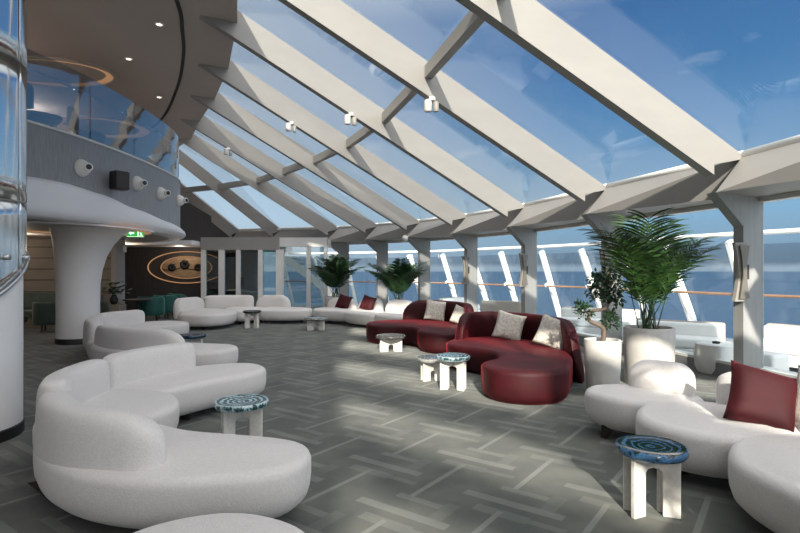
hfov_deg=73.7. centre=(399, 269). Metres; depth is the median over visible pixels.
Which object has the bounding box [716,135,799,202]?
beam
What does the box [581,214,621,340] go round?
column
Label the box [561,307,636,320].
cushion
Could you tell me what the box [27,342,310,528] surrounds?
sofa
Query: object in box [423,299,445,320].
throw pillow
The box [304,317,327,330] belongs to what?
side table
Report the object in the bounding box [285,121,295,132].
spotlight
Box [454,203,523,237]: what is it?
beam
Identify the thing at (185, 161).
roof beam
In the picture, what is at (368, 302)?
throw pillow
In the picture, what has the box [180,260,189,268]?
flower
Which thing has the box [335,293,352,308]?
throw pillow
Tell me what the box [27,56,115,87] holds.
recessed light
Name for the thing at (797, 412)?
throw pillow
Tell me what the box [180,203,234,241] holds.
wall
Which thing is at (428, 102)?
spotlight
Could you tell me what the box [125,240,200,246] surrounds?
ceiling
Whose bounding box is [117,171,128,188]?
grille
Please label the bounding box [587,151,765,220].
beam
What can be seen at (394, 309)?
sofa
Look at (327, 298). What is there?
planter
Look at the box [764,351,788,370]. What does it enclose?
pouf
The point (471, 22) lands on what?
beam
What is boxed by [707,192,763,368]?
column
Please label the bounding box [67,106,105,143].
lounge chair
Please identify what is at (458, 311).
throw pillow
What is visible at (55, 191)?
balcony slab
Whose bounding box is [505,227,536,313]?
column
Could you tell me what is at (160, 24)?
recessed light
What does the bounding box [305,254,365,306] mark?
potted palm
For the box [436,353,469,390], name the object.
side table
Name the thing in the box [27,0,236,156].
ceiling
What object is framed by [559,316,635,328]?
seat cushion
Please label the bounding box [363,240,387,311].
column
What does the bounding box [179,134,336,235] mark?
roof beam
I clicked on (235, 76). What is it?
roof beam
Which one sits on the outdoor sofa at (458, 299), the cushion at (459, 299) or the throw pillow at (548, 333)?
the cushion at (459, 299)
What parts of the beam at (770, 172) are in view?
sill trim, trim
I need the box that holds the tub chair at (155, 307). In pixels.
[137,296,164,320]
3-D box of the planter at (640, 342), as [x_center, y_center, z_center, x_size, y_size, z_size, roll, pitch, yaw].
[3.500,1.200,7.500,0.670,0.800,0.670,0,0,0]
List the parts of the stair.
rail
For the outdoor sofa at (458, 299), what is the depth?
18.27 m
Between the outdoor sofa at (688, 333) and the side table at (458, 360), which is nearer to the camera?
the side table at (458, 360)
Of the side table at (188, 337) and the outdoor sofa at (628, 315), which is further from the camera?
the outdoor sofa at (628, 315)
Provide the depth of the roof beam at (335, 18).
8.80 m
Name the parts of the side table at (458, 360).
arched leg, arched leg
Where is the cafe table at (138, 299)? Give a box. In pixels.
[122,298,151,309]
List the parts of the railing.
handrail, rail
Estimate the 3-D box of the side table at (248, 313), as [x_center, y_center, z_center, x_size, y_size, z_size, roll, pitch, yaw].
[-4.080,1.360,14.700,0.500,0.480,0.500,0,0,0]
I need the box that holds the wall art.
[147,251,225,282]
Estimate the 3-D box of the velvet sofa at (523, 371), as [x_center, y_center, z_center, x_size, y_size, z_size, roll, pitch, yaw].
[1.739,1.175,8.049,1.945,0.850,3.657,0,0,0]
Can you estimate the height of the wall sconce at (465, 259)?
0.800 m
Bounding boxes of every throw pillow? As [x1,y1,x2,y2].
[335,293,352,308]
[359,294,376,309]
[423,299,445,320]
[449,304,464,323]
[491,309,526,339]
[531,313,573,348]
[723,360,796,431]
[795,365,799,424]
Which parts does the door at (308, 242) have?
frame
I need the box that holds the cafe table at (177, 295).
[167,293,186,315]
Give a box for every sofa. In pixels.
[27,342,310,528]
[83,310,237,365]
[173,295,311,329]
[313,298,411,324]
[366,300,473,353]
[439,297,479,311]
[446,311,584,404]
[481,300,520,312]
[559,306,639,337]
[585,359,799,532]
[636,318,725,352]
[764,323,799,367]
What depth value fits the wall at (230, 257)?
20.90 m
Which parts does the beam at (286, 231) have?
sill trim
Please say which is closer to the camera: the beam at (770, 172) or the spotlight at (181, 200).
the beam at (770, 172)
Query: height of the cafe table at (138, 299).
0.740 m
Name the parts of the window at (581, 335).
sill, frame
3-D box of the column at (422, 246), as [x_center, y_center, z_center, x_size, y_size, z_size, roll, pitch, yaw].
[0.562,0.280,17.239,0.880,2.640,0.150,0,0,-27]
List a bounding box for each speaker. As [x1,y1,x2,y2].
[109,170,129,190]
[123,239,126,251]
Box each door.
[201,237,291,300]
[241,252,257,306]
[280,237,330,315]
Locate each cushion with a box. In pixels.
[442,297,463,301]
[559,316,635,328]
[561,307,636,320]
[636,320,721,337]
[675,334,721,348]
[764,325,799,340]
[764,338,799,355]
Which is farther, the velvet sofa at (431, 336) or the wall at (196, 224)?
the wall at (196, 224)
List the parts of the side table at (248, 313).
arched leg, arched leg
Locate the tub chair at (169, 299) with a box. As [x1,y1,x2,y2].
[153,295,177,318]
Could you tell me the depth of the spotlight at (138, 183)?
11.85 m
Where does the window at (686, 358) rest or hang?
on the floor at (391, 450)
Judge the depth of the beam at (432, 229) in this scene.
16.41 m
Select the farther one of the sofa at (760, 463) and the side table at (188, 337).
the side table at (188, 337)
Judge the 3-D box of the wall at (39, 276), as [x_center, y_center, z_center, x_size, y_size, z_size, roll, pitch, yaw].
[-11.225,0.350,15.742,5.550,2.500,0.315,0,0,0]
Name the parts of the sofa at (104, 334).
seat, backrest, backrest, backrest, seat, seat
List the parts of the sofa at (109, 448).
leg, backrest, backrest, seat, backrest, seat, leg, seat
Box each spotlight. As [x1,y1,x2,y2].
[74,159,92,176]
[132,176,147,190]
[157,187,170,199]
[177,194,187,205]
[224,147,231,155]
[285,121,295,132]
[344,112,356,125]
[424,96,438,112]
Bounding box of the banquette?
[23,292,100,326]
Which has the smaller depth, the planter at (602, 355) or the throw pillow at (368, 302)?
the planter at (602, 355)
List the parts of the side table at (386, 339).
arched leg, arched leg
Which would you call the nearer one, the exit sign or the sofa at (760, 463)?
the sofa at (760, 463)
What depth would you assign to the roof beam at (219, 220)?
21.38 m
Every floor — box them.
[0,313,774,532]
[291,304,797,372]
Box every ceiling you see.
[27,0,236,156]
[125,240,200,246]
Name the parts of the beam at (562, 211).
sill trim, trim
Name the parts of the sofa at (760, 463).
leg, seat, backrest, seat, backrest, seat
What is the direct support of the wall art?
attached to the wall at (138, 279)
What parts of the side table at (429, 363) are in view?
arched leg, arched leg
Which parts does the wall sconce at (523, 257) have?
plate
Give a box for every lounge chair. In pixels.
[27,82,62,126]
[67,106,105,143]
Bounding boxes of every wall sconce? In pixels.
[461,256,469,283]
[518,253,527,286]
[599,249,610,289]
[732,242,749,301]
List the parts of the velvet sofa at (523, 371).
seat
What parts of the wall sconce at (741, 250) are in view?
plate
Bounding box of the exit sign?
[127,232,143,236]
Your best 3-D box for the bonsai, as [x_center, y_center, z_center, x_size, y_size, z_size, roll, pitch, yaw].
[2.566,0.731,6.850,0.738,1.738,0.456,0,0,0]
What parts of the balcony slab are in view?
soffit trim, edge trim, skirt trim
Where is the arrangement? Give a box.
[101,281,129,311]
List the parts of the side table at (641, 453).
arched leg, arched leg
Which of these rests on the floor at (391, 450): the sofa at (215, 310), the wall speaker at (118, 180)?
the sofa at (215, 310)
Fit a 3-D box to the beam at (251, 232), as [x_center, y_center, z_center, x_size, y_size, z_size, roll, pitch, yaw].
[-5.540,-1.288,20.881,2.817,0.697,0.299,0,0,17]
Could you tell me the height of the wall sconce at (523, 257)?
0.800 m
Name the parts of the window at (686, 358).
sill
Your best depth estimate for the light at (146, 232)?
10.98 m
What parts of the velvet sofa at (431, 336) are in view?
seat, backrest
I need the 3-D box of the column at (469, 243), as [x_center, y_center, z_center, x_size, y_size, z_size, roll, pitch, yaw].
[1.851,0.280,15.437,0.880,2.640,0.150,0,0,-29]
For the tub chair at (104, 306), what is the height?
0.783 m
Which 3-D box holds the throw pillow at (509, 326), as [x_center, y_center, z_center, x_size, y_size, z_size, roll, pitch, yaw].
[1.854,0.955,9.060,0.600,0.571,0.267,0,0,11]
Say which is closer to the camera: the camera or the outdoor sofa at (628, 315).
the outdoor sofa at (628, 315)
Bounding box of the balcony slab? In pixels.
[27,119,185,242]
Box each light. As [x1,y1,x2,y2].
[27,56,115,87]
[27,221,153,235]
[55,115,151,138]
[154,22,163,26]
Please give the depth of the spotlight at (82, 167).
9.98 m
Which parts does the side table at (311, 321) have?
arched leg, arched leg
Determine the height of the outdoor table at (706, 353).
0.480 m
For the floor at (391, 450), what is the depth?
4.78 m
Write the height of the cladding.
5.248 m
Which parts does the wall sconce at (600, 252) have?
plate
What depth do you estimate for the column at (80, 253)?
11.40 m
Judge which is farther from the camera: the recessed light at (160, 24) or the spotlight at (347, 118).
the spotlight at (347, 118)
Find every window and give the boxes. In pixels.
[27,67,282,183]
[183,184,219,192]
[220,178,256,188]
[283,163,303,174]
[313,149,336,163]
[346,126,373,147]
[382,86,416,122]
[576,331,622,345]
[622,341,767,375]
[759,367,797,378]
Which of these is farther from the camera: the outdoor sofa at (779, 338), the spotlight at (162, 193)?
the spotlight at (162, 193)
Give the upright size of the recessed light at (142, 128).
0.040 m
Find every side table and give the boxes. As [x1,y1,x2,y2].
[180,333,206,342]
[214,394,268,436]
[243,310,260,327]
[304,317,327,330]
[376,333,405,351]
[417,355,439,381]
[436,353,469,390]
[615,435,689,518]
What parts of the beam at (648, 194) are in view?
sill trim, trim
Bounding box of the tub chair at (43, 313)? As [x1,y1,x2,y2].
[32,302,54,331]
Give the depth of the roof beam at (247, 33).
11.02 m
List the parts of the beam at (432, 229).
trim, sill trim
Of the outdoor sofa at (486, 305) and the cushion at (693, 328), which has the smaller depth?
the cushion at (693, 328)
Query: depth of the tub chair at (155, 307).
16.29 m
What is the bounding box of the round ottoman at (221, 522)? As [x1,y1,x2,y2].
[134,513,303,532]
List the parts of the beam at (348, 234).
trim, sill trim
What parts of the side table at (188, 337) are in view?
arched leg, arched leg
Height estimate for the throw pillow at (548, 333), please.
0.583 m
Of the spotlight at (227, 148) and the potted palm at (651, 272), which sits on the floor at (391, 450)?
the potted palm at (651, 272)
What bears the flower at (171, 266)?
on the wall art
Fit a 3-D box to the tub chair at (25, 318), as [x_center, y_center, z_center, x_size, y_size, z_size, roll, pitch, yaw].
[-9.912,1.211,13.467,0.813,0.783,0.745,0,0,20]
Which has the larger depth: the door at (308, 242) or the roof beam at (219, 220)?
the roof beam at (219, 220)
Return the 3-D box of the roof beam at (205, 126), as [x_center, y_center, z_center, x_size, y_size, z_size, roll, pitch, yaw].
[-3.768,-3.237,17.482,6.527,3.926,0.150,0,0,-22]
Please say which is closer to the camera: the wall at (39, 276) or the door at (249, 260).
the wall at (39, 276)
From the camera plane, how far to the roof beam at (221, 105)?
15.45 m
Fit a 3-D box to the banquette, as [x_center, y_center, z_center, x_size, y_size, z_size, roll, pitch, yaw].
[-11.050,1.125,15.190,4.700,0.950,0.720,0,0,0]
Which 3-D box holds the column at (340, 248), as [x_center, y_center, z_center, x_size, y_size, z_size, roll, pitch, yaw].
[-2.344,0.280,19.861,0.880,2.640,0.150,0,0,-12]
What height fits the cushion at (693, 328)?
0.260 m
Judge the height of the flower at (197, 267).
0.281 m
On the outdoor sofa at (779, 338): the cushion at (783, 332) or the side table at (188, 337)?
the cushion at (783, 332)
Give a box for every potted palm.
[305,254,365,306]
[364,258,430,299]
[575,199,733,383]
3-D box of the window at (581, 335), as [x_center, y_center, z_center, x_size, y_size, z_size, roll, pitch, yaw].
[3.859,0.320,11.717,0.219,2.560,3.073,0,0,-17]
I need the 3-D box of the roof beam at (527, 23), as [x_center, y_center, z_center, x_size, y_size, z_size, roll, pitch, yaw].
[1.161,-3.237,6.183,7.570,3.926,0.150,0,0,-19]
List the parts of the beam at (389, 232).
trim, sill trim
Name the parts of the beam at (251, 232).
sill trim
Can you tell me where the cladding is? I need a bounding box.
[0,0,29,295]
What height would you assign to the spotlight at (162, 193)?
0.330 m
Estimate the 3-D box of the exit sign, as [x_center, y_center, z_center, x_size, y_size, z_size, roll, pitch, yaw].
[-6.250,-0.890,12.597,0.380,0.220,0.046,0,0,-8]
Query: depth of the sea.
630.49 m
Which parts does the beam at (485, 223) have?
trim, sill trim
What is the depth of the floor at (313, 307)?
22.72 m
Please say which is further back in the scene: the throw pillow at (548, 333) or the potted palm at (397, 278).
the potted palm at (397, 278)
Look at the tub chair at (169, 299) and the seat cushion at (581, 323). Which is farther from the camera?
the tub chair at (169, 299)
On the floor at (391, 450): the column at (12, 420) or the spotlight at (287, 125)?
the column at (12, 420)
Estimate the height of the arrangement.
1.293 m
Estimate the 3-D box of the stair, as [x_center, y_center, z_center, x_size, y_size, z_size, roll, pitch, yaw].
[-3.500,0.098,23.180,3.182,3.443,1.040,0,0,0]
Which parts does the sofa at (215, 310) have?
backrest, seat, backrest, seat, backrest, seat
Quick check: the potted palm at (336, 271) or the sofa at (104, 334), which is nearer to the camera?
the sofa at (104, 334)
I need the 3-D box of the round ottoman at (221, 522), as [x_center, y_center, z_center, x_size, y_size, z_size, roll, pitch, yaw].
[-0.825,1.380,2.045,1.070,0.440,1.190,0,0,0]
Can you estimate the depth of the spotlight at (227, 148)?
16.66 m
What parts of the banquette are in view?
seat, backrest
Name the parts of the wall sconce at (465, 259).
plate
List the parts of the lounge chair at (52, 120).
backrest, seat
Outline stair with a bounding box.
[284,247,352,295]
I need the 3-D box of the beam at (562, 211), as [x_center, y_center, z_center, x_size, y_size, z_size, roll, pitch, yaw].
[3.456,-1.288,11.554,0.945,0.697,3.150,0,0,-17]
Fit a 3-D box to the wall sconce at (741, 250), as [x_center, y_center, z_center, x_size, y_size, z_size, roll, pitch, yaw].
[4.637,0.027,7.260,0.235,0.800,0.105,0,0,-19]
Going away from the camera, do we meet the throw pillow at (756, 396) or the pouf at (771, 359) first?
the throw pillow at (756, 396)
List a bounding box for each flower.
[168,263,175,270]
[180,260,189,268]
[194,264,200,270]
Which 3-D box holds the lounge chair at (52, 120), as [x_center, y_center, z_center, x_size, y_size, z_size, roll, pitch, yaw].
[-6.866,-2.973,10.074,0.692,0.953,0.735,0,0,31]
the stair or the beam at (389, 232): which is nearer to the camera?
the beam at (389, 232)
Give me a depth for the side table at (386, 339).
10.42 m
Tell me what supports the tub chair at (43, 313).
on the floor at (391, 450)
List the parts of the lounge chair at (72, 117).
backrest, seat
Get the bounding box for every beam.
[138,156,238,236]
[163,149,279,236]
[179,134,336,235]
[180,115,376,232]
[190,92,418,229]
[198,60,465,225]
[199,10,523,216]
[234,228,280,236]
[274,226,338,237]
[278,0,605,201]
[328,223,377,244]
[365,219,419,242]
[407,213,466,240]
[425,11,484,78]
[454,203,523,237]
[456,0,741,175]
[509,184,622,231]
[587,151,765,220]
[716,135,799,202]
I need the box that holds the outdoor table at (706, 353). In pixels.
[694,341,732,374]
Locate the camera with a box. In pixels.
[402,235,407,241]
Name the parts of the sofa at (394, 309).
seat, backrest, seat, backrest, seat, backrest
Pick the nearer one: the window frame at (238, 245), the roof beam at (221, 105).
the roof beam at (221, 105)
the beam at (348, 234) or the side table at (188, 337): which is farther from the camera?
the beam at (348, 234)
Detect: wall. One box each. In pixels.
[23,239,110,303]
[111,240,124,303]
[125,247,217,309]
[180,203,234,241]
[225,252,235,294]
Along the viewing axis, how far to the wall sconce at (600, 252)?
10.02 m
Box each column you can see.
[0,52,24,442]
[49,226,130,344]
[331,242,348,295]
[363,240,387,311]
[407,237,429,299]
[451,233,477,311]
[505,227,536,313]
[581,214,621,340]
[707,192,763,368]
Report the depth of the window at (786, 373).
7.12 m
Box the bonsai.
[572,260,628,389]
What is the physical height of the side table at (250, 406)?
0.475 m
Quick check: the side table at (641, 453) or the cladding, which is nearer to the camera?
the side table at (641, 453)
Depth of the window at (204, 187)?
21.05 m
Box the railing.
[284,228,799,320]
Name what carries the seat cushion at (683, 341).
on the outdoor sofa at (688, 333)
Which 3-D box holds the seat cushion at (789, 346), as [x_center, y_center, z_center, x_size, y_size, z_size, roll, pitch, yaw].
[6.561,1.270,8.420,0.600,0.180,1.860,0,0,-30]
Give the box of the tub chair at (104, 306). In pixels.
[100,301,109,312]
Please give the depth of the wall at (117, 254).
15.73 m
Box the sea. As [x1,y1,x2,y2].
[264,272,799,338]
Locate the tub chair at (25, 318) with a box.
[23,308,27,324]
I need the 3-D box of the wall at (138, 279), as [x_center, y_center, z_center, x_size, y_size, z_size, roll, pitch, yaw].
[-10.300,0.350,20.025,7.400,2.500,0.250,0,0,0]
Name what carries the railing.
on the floor at (313, 307)
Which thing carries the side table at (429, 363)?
on the floor at (391, 450)
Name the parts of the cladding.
mirror panel, mirror panel, mirror panel, mirror panel, mirror panel, mirror panel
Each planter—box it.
[324,296,338,306]
[584,337,621,389]
[623,324,675,383]
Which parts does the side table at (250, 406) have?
arched leg, arched leg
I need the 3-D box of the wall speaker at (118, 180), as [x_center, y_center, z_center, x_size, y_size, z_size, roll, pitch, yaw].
[-5.789,-1.820,10.919,0.438,0.380,0.300,0,0,33]

